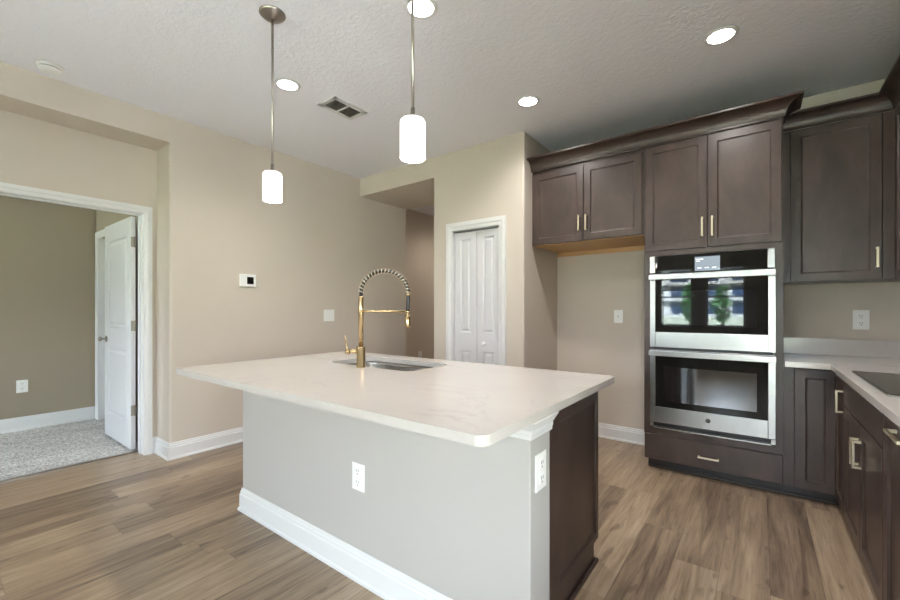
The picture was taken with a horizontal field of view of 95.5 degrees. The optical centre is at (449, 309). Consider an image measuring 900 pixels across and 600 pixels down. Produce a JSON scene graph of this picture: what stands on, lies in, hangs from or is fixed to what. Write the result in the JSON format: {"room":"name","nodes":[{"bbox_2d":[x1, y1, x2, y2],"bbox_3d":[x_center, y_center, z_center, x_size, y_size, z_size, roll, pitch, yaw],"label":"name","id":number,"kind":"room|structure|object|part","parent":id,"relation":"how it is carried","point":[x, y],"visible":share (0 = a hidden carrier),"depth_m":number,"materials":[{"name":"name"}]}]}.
{"room":"kitchen","nodes":[
{"label":"kitchen","id":0,"kind":"room"},
{"bbox_2d":[0,195,137,441],"bbox_3d":[-4.401,-0.179,2.884,1.820,2.845,4.085,0,0,37],"label":"wall","id":1,"kind":"structure","parent":0,"point":[47,250],"depth_m":4.34,"materials":[{"name":"paint"}]},
{"bbox_2d":[16,380,27,392],"bbox_3d":[-4.392,0.785,4.197,0.009,0.128,0.084,0,0,37],"label":"wall outlet","id":2,"kind":"object","parent":1,"relation":"attached to","point":[21,385],"visible":1,"depth_m":4.19,"materials":[{"name":"white plastic"}]},
{"bbox_2d":[0,406,94,433],"bbox_3d":[-5.083,1.167,3.274,0.022,0.137,3.483,0,0,37],"label":"baseboard","id":3,"kind":"structure","parent":1,"relation":"attached to","point":[74,415],"depth_m":4.33,"materials":[{"name":"white paint"}]},
{"bbox_2d":[95,229,104,419],"bbox_3d":[-3.629,0.181,4.435,0.880,2.107,0.159,0,0,37],"label":"door frame","id":4,"kind":"structure","parent":1,"relation":"attached to","point":[101,241],"depth_m":4.62,"materials":[{"name":"white paint"}]},
{"bbox_2d":[0,110,156,436],"bbox_3d":[-3.223,-0.179,2.817,0.140,2.845,2.000,0,0,37],"label":"wall","id":5,"kind":"structure","parent":0,"point":[35,153],"depth_m":3.19,"materials":[{"name":"beige paint"}]},
{"bbox_2d":[0,182,151,454],"bbox_3d":[-2.932,0.180,3.190,0.164,2.126,0.981,0,0,37],"label":"door frame","id":6,"kind":"structure","parent":5,"relation":"attached to","point":[147,211],"depth_m":3.50,"materials":[{"name":"white paint"}]},
{"bbox_2d":[98,216,136,449],"bbox_3d":[-3.097,0.203,3.788,0.824,2.040,0.107,0,0,37],"label":"door","id":7,"kind":"structure","parent":5,"relation":"in","point":[120,237],"depth_m":3.74,"materials":[{"name":"white paint"}]},
{"bbox_3d":[-3.386,0.283,3.981,0.060,0.060,0.066,0,0,37],"label":"knob","id":8,"kind":"part","parent":7,"relation":"part of","materials":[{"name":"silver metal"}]},
{"bbox_2d":[0,61,405,442],"bbox_3d":[-2.951,-0.179,2.928,0.440,2.845,7.206,0,0,37],"label":"wall","id":9,"kind":"structure","parent":0,"point":[309,253],"depth_m":3.82,"materials":[{"name":"beige paint"}]},
{"bbox_2d":[152,427,242,460],"bbox_3d":[-1.584,1.175,4.599,0.322,0.137,2.890,0,0,37],"label":"baseboard","id":10,"kind":"structure","parent":9,"relation":"attached to","point":[167,451],"depth_m":3.54,"materials":[{"name":"white paint"}]},
{"bbox_2d":[239,274,255,286],"bbox_3d":[-1.927,-0.280,3.895,0.026,0.119,0.153,0,0,37],"label":"thermostat","id":11,"kind":"object","parent":9,"relation":"attached to","point":[245,280],"visible":1,"depth_m":3.88,"materials":[{"name":"white plastic"}]},
{"bbox_2d":[324,310,333,320],"bbox_3d":[-1.373,0.063,4.640,0.010,0.130,0.142,0,0,37],"label":"light switch","id":12,"kind":"object","parent":9,"relation":"attached to","point":[328,314],"visible":1,"depth_m":4.64,"materials":[{"name":"white plastic"}]},
{"bbox_2d":[406,209,433,358],"bbox_3d":[0.508,-0.179,6.624,1.953,2.845,3.064,0,0,37],"label":"wall","id":13,"kind":"structure","parent":0,"point":[419,226],"depth_m":6.73,"materials":[{"name":"beige paint"}]},
{"bbox_2d":[0,418,877,599],"bbox_3d":[-0.826,1.289,3.134,7.380,0.108,10.400,0,0,37],"label":"floor","id":14,"kind":"structure","parent":0,"point":[133,526],"depth_m":2.24,"materials":[{"name":"brown wood"}]},
{"bbox_2d":[0,450,137,482],"bbox_3d":[-3.001,1.237,3.243,0.030,0.012,0.887,0,0,37],"label":"threshold","id":15,"kind":"object","parent":14,"relation":"on","point":[134,451],"visible":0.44,"depth_m":3.21,"materials":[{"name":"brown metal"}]},
{"bbox_2d":[237,390,598,599],"bbox_3d":[-0.260,0.802,2.287,2.002,0.881,0.881,0,0,37],"label":"kitchen island","id":16,"kind":"object","parent":14,"relation":"on","point":[435,518],"visible":0.74,"depth_m":1.74,"materials":[{"name":"beige paint"}]},
{"bbox_3d":[-0.274,1.175,2.268,1.999,0.137,0.830,0,0,37],"label":"baseboard","id":17,"kind":"part","parent":16,"relation":"part of","materials":[{"name":"white paint"}]},
{"bbox_2d":[352,462,364,492],"bbox_3d":[-0.423,0.770,1.883,0.082,0.124,0.009,0,0,37],"label":"wall outlet","id":18,"kind":"object","parent":16,"relation":"attached to","point":[358,470],"visible":1,"depth_m":1.88,"materials":[{"name":"white plastic"}]},
{"bbox_2d":[355,478,359,487],"bbox_3d":[-0.425,0.796,1.881,0.034,0.036,0.004,0,0,37],"label":"receptacle","id":19,"kind":"object","parent":18,"relation":"attached to","point":[357,480],"depth_m":1.88,"materials":[{"name":"white plastic"}]},
{"bbox_2d":[355,467,359,475],"bbox_3d":[-0.425,0.744,1.881,0.034,0.036,0.004,0,0,37],"label":"receptacle","id":20,"kind":"object","parent":18,"relation":"attached to","point":[357,469],"depth_m":1.88,"materials":[{"name":"white plastic"}]},
{"bbox_2d":[176,351,613,446],"bbox_3d":[-0.366,0.346,2.179,2.070,0.030,1.228,0,0,37],"label":"island countertop","id":21,"kind":"structure","parent":16,"relation":"on","point":[469,403],"depth_m":1.74,"materials":[{"name":"white stone"}]},
{"bbox_2d":[344,268,410,367],"bbox_3d":[-0.416,0.044,2.365,0.385,0.575,0.060,0,0,-10],"label":"spring faucet","id":22,"kind":"object","parent":21,"relation":"on","point":[360,350],"visible":1,"depth_m":2.34,"materials":[{"name":"gold metal"}]},
{"bbox_3d":[-0.568,0.203,2.346,0.080,0.111,0.033,0,0,0],"label":"lever","id":23,"kind":"part","parent":22,"relation":"part of","materials":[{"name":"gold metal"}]},
{"bbox_3d":[-0.378,0.011,2.374,0.304,0.020,0.040,0,0,-14],"label":"holder arm","id":24,"kind":"part","parent":22,"relation":"part of","materials":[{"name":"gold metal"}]},
{"bbox_2d":[349,361,432,370],"bbox_3d":[-0.385,0.468,2.543,0.745,0.214,0.430,0,0,37],"label":"sink","id":25,"kind":"object","parent":21,"relation":"in","point":[375,364],"visible":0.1,"depth_m":2.78,"materials":[{"name":"silver metal"}]},
{"bbox_3d":[-0.463,0.399,2.019,2.002,0.073,0.207,0,0,37],"label":"cap molding","id":26,"kind":"part","parent":16,"relation":"part of","materials":[{"name":"white paint"}]},
{"bbox_2d":[535,449,545,492],"bbox_3d":[0.317,0.560,1.421,0.009,0.127,0.084,0,0,37],"label":"wall outlet","id":27,"kind":"object","parent":16,"relation":"attached to","point":[540,459],"visible":1,"depth_m":1.41,"materials":[{"name":"white plastic"}]},
{"bbox_2d":[539,472,543,484],"bbox_3d":[0.319,0.586,1.419,0.004,0.036,0.034,0,0,37],"label":"receptacle","id":28,"kind":"object","parent":27,"relation":"attached to","point":[541,474],"depth_m":1.41,"materials":[{"name":"white plastic"}]},
{"bbox_2d":[539,457,543,469],"bbox_3d":[0.319,0.534,1.419,0.004,0.036,0.034,0,0,37],"label":"receptacle","id":29,"kind":"object","parent":27,"relation":"attached to","point":[541,459],"depth_m":1.41,"materials":[{"name":"white plastic"}]},
{"bbox_3d":[0.533,0.802,1.790,0.020,0.881,0.678,0,0,37],"label":"panel","id":30,"kind":"part","parent":16,"relation":"part of","materials":[{"name":"brown wood"}]},
{"bbox_3d":[0.516,1.233,1.781,0.064,0.020,0.643,0,0,37],"label":"shoe molding","id":31,"kind":"part","parent":16,"relation":"part of","materials":[{"name":"brown wood"}]},
{"bbox_2d":[644,117,837,504],"bbox_3d":[2.140,-0.017,3.096,1.119,2.520,0.635,0,0,37],"label":"tall cabinet","id":32,"kind":"object","parent":14,"relation":"on","point":[721,191],"visible":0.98,"depth_m":2.92,"materials":[{"name":"brown wood"}]},
{"bbox_2d":[527,90,803,171],"bbox_3d":[1.535,-1.325,3.240,1.909,0.103,0.261,0,0,37],"label":"crown molding","id":33,"kind":"structure","parent":32,"relation":"attached to","point":[784,105],"depth_m":3.03,"materials":[{"name":"brown wood"}]},
{"bbox_3d":[1.698,-0.859,3.085,0.415,0.808,0.020,0,0,37],"label":"door","id":34,"kind":"part","parent":32,"relation":"part of","materials":[{"name":"brown wood"}]},
{"bbox_3d":[1.824,-0.602,2.958,0.012,0.140,0.032,0,0,37],"label":"handle","id":35,"kind":"part","parent":32,"relation":"part of","materials":[{"name":"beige metal"}]},
{"bbox_3d":[1.854,1.068,2.935,0.130,0.012,0.032,0,0,37],"label":"handle","id":36,"kind":"part","parent":32,"relation":"part of","materials":[{"name":"beige metal"}]},
{"bbox_2d":[648,248,775,446],"bbox_3d":[1.993,0.247,3.122,0.765,1.318,0.575,0,0,37],"label":"double wall oven","id":37,"kind":"object","parent":32,"relation":"in","point":[713,315],"visible":1,"depth_m":2.91,"materials":[{"name":"grey metal"}]},
{"bbox_3d":[1.857,-0.344,2.946,0.680,0.130,0.022,0,0,37],"label":"control panel","id":38,"kind":"part","parent":37,"relation":"part of","materials":[{"name":"black glass"}]},
{"bbox_3d":[1.858,0.542,2.944,0.684,0.395,0.024,0,0,37],"label":"glass","id":39,"kind":"part","parent":37,"relation":"part of","materials":[{"name":"black glass"}]},
{"bbox_3d":[1.858,-0.029,2.944,0.684,0.396,0.024,0,0,37],"label":"glass","id":40,"kind":"part","parent":37,"relation":"part of","materials":[{"name":"black glass"}]},
{"bbox_3d":[1.836,0.328,2.913,0.764,0.042,0.052,0,0,37],"label":"handle","id":41,"kind":"part","parent":37,"relation":"part of","materials":[{"name":"silver metal"}]},
{"bbox_3d":[1.836,-0.248,2.913,0.764,0.042,0.052,0,0,37],"label":"handle","id":42,"kind":"part","parent":37,"relation":"part of","materials":[{"name":"silver metal"}]},
{"bbox_3d":[1.859,0.582,2.944,0.762,0.558,0.028,0,0,37],"label":"door","id":43,"kind":"part","parent":37,"relation":"part of","materials":[{"name":"silver metal"}]},
{"bbox_3d":[1.859,0.006,2.944,0.762,0.558,0.028,0,0,37],"label":"door","id":44,"kind":"part","parent":37,"relation":"part of","materials":[{"name":"silver metal"}]},
{"bbox_3d":[1.858,0.885,2.942,0.762,0.042,0.016,0,0,37],"label":"trim","id":45,"kind":"part","parent":37,"relation":"part of","materials":[{"name":"silver metal"}]},
{"bbox_3d":[1.873,-0.602,2.921,0.012,0.140,0.032,0,0,37],"label":"handle","id":46,"kind":"part","parent":32,"relation":"part of","materials":[{"name":"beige metal"}]},
{"bbox_3d":[1.868,0.253,2.960,0.849,1.410,0.014,0,0,37],"label":"frame","id":47,"kind":"part","parent":32,"relation":"part of","materials":[{"name":"brown wood"}]},
{"bbox_3d":[1.867,1.058,2.958,0.838,0.190,0.020,0,0,37],"label":"drawer","id":48,"kind":"part","parent":32,"relation":"part of","materials":[{"name":"brown wood"}]},
{"bbox_3d":[2.023,1.235,2.930,1.105,0.016,0.015,0,0,37],"label":"shoe molding","id":49,"kind":"part","parent":32,"relation":"part of","materials":[{"name":"brown wood"}]},
{"bbox_3d":[2.032,-0.859,2.833,0.415,0.808,0.020,0,0,37],"label":"door","id":50,"kind":"part","parent":32,"relation":"part of","materials":[{"name":"brown wood"}]},
{"bbox_2d":[783,366,845,515],"bbox_3d":[2.630,0.806,2.541,0.870,0.874,0.927,0,0,37],"label":"base cabinet","id":51,"kind":"object","parent":14,"relation":"on","point":[814,405],"visible":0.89,"depth_m":2.61,"materials":[{"name":"brown wood"}]},
{"bbox_3d":[2.330,0.769,2.607,0.205,0.772,0.020,0,0,37],"label":"door","id":52,"kind":"part","parent":51,"relation":"part of","materials":[{"name":"brown wood"}]},
{"bbox_3d":[2.207,0.520,2.320,0.032,0.130,0.012,0,0,37],"label":"handle","id":53,"kind":"part","parent":51,"relation":"part of","materials":[{"name":"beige metal"}]},
{"bbox_3d":[2.306,0.769,2.407,0.020,0.772,0.318,0,0,37],"label":"door","id":54,"kind":"part","parent":51,"relation":"part of","materials":[{"name":"brown wood"}]},
{"bbox_2d":[784,337,899,427],"bbox_3d":[2.181,0.289,1.947,0.869,0.156,2.418,0,0,37],"label":"countertop","id":55,"kind":"structure","parent":51,"relation":"on","point":[842,357],"depth_m":2.72,"materials":[{"name":"white stone"}]},
{"bbox_2d":[852,371,899,397],"bbox_3d":[2.103,0.326,1.699,0.527,0.010,0.768,0,0,37],"label":"cooktop","id":56,"kind":"object","parent":55,"relation":"in","point":[888,384],"visible":1,"depth_m":1.84,"materials":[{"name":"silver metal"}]},
{"bbox_2d":[844,382,882,599],"bbox_3d":[2.161,0.806,1.744,0.655,0.874,0.907,0,0,37],"label":"base cabinet","id":57,"kind":"object","parent":14,"relation":"on","point":[863,423],"visible":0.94,"depth_m":1.85,"materials":[{"name":"brown wood"}]},
{"bbox_3d":[2.068,0.847,2.094,0.020,0.616,0.445,0,0,37],"label":"door","id":58,"kind":"part","parent":57,"relation":"part of","materials":[{"name":"brown wood"}]},
{"bbox_3d":[1.931,0.675,1.956,0.032,0.130,0.012,0,0,37],"label":"handle","id":59,"kind":"part","parent":57,"relation":"part of","materials":[{"name":"beige metal"}]},
{"bbox_3d":[1.893,0.675,1.905,0.032,0.130,0.012,0,0,37],"label":"handle","id":60,"kind":"part","parent":57,"relation":"part of","materials":[{"name":"beige metal"}]},
{"bbox_3d":[1.797,0.847,1.736,0.020,0.616,0.445,0,0,37],"label":"door","id":61,"kind":"part","parent":57,"relation":"part of","materials":[{"name":"brown wood"}]},
{"bbox_2d":[883,414,899,599],"bbox_3d":[1.717,0.806,1.157,0.655,0.874,0.559,0,0,37],"label":"base cabinet","id":62,"kind":"object","parent":14,"relation":"on","point":[891,432],"visible":0.96,"depth_m":1.50,"materials":[{"name":"brown wood"}]},
{"bbox_3d":[1.469,0.418,1.345,0.032,0.012,0.180,0,0,37],"label":"handle","id":63,"kind":"part","parent":62,"relation":"part of","materials":[{"name":"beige metal"}]},
{"bbox_2d":[0,0,899,215],"bbox_3d":[-0.857,-1.662,3.126,7.540,0.120,10.450,0,0,37],"label":"ceiling","id":64,"kind":"structure","parent":0,"point":[597,70],"depth_m":2.63,"materials":[{"name":"white paint"}]},
{"bbox_2d":[36,60,63,75],"bbox_3d":[-2.624,-1.580,2.684,0.136,0.044,0.136,0,0,37],"label":"smoke detector","id":65,"kind":"object","parent":64,"relation":"attached to","point":[48,67],"visible":1,"depth_m":2.65,"materials":[{"name":"white plastic"}]},
{"bbox_2d":[259,5,285,202],"bbox_3d":[-0.960,-1.095,2.211,0.134,1.012,0.134,0,0,37],"label":"pendant lamp","id":66,"kind":"object","parent":64,"relation":"hanging from","point":[271,179],"visible":1,"depth_m":2.19,"materials":[{"name":"white glass"}]},
{"bbox_3d":[-0.960,-0.665,2.211,0.100,0.152,0.100,0,0,37],"label":"lamp shade","id":67,"kind":"part","parent":66,"relation":"part of","materials":[{"name":"white glass"}]},
{"bbox_3d":[-0.960,-1.175,2.211,0.012,0.795,0.012,0,0,37],"label":"rod","id":68,"kind":"part","parent":66,"relation":"part of","materials":[{"name":"silver metal"}]},
{"bbox_2d":[274,78,300,91],"bbox_3d":[-1.156,-1.598,2.907,0.176,0.008,0.176,0,0,37],"label":"recessed light","id":69,"kind":"object","parent":64,"relation":"in","point":[286,84],"visible":1,"depth_m":2.90,"materials":[{"name":"white paint"}]},
{"bbox_2d":[318,96,366,119],"bbox_3d":[-0.851,-1.597,3.250,0.210,0.010,0.325,0,0,37],"label":"ceiling vent","id":70,"kind":"object","parent":64,"relation":"in","point":[334,104],"visible":1,"depth_m":3.24,"materials":[{"name":"white metal"}]},
{"bbox_2d":[400,0,424,162],"bbox_3d":[-0.145,-1.095,1.594,0.134,1.012,0.134,0,0,37],"label":"pendant lamp","id":71,"kind":"object","parent":64,"relation":"hanging from","point":[412,126],"visible":1,"depth_m":1.56,"materials":[{"name":"white glass"}]},
{"bbox_3d":[-0.145,-1.175,1.594,0.012,0.795,0.012,0,0,37],"label":"rod","id":72,"kind":"part","parent":71,"relation":"part of","materials":[{"name":"silver metal"}]},
{"bbox_3d":[-0.145,-0.665,1.594,0.100,0.152,0.100,0,0,37],"label":"lamp shade","id":73,"kind":"part","parent":71,"relation":"part of","materials":[{"name":"white glass"}]},
{"bbox_2d":[404,0,437,18],"bbox_3d":[-0.153,-1.598,2.163,0.176,0.008,0.176,0,0,37],"label":"recessed light","id":74,"kind":"object","parent":64,"relation":"in","point":[423,9],"visible":0.9,"depth_m":2.17,"materials":[{"name":"white paint"}]},
{"bbox_2d":[516,95,539,106],"bbox_3d":[0.599,-1.598,3.136,0.176,0.008,0.176,0,0,37],"label":"recessed light","id":75,"kind":"object","parent":64,"relation":"in","point":[528,100],"visible":1,"depth_m":3.13,"materials":[{"name":"white paint"}]},
{"bbox_2d":[703,25,738,45],"bbox_3d":[1.582,-1.598,2.387,0.176,0.008,0.176,0,0,37],"label":"recessed light","id":76,"kind":"object","parent":64,"relation":"in","point":[723,34],"visible":1,"depth_m":2.38,"materials":[{"name":"white paint"}]},
{"bbox_2d":[360,132,556,369],"bbox_3d":[0.890,-0.179,5.803,2.214,2.845,3.673,0,0,37],"label":"wall","id":77,"kind":"structure","parent":0,"point":[493,178],"depth_m":3.95,"materials":[{"name":"beige paint"}]},
{"bbox_2d":[446,215,505,365],"bbox_3d":[0.275,0.184,4.028,0.690,2.117,0.139,0,0,37],"label":"door frame","id":78,"kind":"structure","parent":77,"relation":"attached to","point":[497,220],"depth_m":4.03,"materials":[{"name":"white paint"}]},
{"bbox_2d":[455,228,498,364],"bbox_3d":[0.260,0.227,4.008,0.528,2.008,0.074,0,0,37],"label":"door","id":79,"kind":"structure","parent":77,"relation":"in","point":[476,252],"depth_m":4.01,"materials":[{"name":"white paint"}]},
{"bbox_2d":[557,79,899,429],"bbox_3d":[1.910,-0.179,3.746,3.757,2.845,0.120,0,0,37],"label":"wall","id":80,"kind":"structure","parent":0,"point":[590,288],"depth_m":3.84,"materials":[{"name":"beige paint"}]},
{"bbox_2d":[532,148,644,256],"bbox_3d":[1.310,-0.912,3.725,0.962,0.730,0.635,0,0,37],"label":"upper cabinet","id":81,"kind":"object","parent":80,"relation":"attached to","point":[594,206],"visible":0.98,"depth_m":3.49,"materials":[{"name":"brown wood"}]},
{"bbox_3d":[0.960,-0.917,3.644,0.462,0.645,0.020,0,0,37],"label":"door","id":82,"kind":"part","parent":81,"relation":"part of","materials":[{"name":"brown wood"}]},
{"bbox_3d":[1.103,-0.745,3.503,0.012,0.135,0.032,0,0,37],"label":"handle","id":83,"kind":"part","parent":81,"relation":"part of","materials":[{"name":"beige metal"}]},
{"bbox_3d":[1.151,-0.745,3.467,0.012,0.135,0.032,0,0,37],"label":"handle","id":84,"kind":"part","parent":81,"relation":"part of","materials":[{"name":"beige metal"}]},
{"bbox_3d":[1.331,-0.917,3.363,0.462,0.645,0.020,0,0,37],"label":"door","id":85,"kind":"part","parent":81,"relation":"part of","materials":[{"name":"brown wood"}]},
{"bbox_2d":[614,310,622,322],"bbox_3d":[1.605,0.063,3.897,0.080,0.122,0.009,0,0,37],"label":"wall outlet","id":86,"kind":"object","parent":80,"relation":"attached to","point":[618,314],"visible":1,"depth_m":3.90,"materials":[{"name":"white plastic"}]},
{"bbox_2d":[598,422,644,445],"bbox_3d":[1.692,1.175,5.119,2.037,0.137,3.595,0,0,37],"label":"baseboard","id":87,"kind":"structure","parent":80,"relation":"attached to","point":[608,431],"depth_m":3.87,"materials":[{"name":"white paint"}]},
{"bbox_2d":[784,110,895,284],"bbox_3d":[2.674,-0.725,2.849,0.567,1.064,0.385,0,0,37],"label":"upper cabinet","id":88,"kind":"object","parent":80,"relation":"attached to","point":[839,177],"visible":0.97,"depth_m":2.72,"materials":[{"name":"brown wood"}]},
{"bbox_3d":[2.715,-0.335,2.597,0.012,0.130,0.032,0,0,37],"label":"handle","id":89,"kind":"part","parent":88,"relation":"part of","materials":[{"name":"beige metal"}]},
{"bbox_2d":[784,337,899,358],"bbox_3d":[2.905,0.271,2.903,0.867,0.120,0.019,0,0,37],"label":"backsplash","id":90,"kind":"structure","parent":80,"relation":"attached to","point":[820,346],"depth_m":2.94,"materials":[{"name":"white stone"}]},
{"bbox_2d":[853,310,869,329],"bbox_3d":[2.918,0.071,2.902,0.085,0.138,0.009,0,0,37],"label":"wall outlet","id":91,"kind":"object","parent":80,"relation":"attached to","point":[861,318],"visible":1,"depth_m":2.90,"materials":[{"name":"white plastic"}]},
{"bbox_2d":[858,321,864,325],"bbox_3d":[2.917,0.097,2.900,0.034,0.036,0.004,0,0,37],"label":"receptacle","id":92,"kind":"object","parent":91,"relation":"attached to","point":[860,323],"depth_m":2.90,"materials":[{"name":"white plastic"}]},
{"bbox_2d":[858,314,864,318],"bbox_3d":[2.917,0.045,2.900,0.034,0.036,0.004,0,0,37],"label":"receptacle","id":93,"kind":"object","parent":91,"relation":"attached to","point":[860,316],"depth_m":2.90,"materials":[{"name":"white plastic"}]},
{"bbox_3d":[1.164,-0.179,-0.235,0.140,2.845,7.130,0,0,37],"label":"wall","id":94,"kind":"structure","parent":0,"visible":0},
{"bbox_2d":[887,103,899,281],"bbox_3d":[2.579,-0.725,2.047,0.355,1.064,1.777,0,0,37],"label":"upper cabinet","id":95,"kind":"object","parent":94,"relation":"attached to","point":[897,110],"visible":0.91,"depth_m":2.51,"materials":[{"name":"brown wood"}]},
{"bbox_2d":[784,55,899,131],"bbox_3d":[2.139,-1.306,2.159,0.547,0.103,1.425,0,0,37],"label":"crown molding","id":96,"kind":"structure","parent":95,"relation":"attached to","point":[887,98],"depth_m":2.65,"materials":[{"name":"brown wood"}]},
{"bbox_3d":[2.577,-0.724,2.269,0.020,1.057,0.700,0,0,37],"label":"door","id":97,"kind":"part","parent":95,"relation":"part of","materials":[{"name":"brown wood"}]}
]}

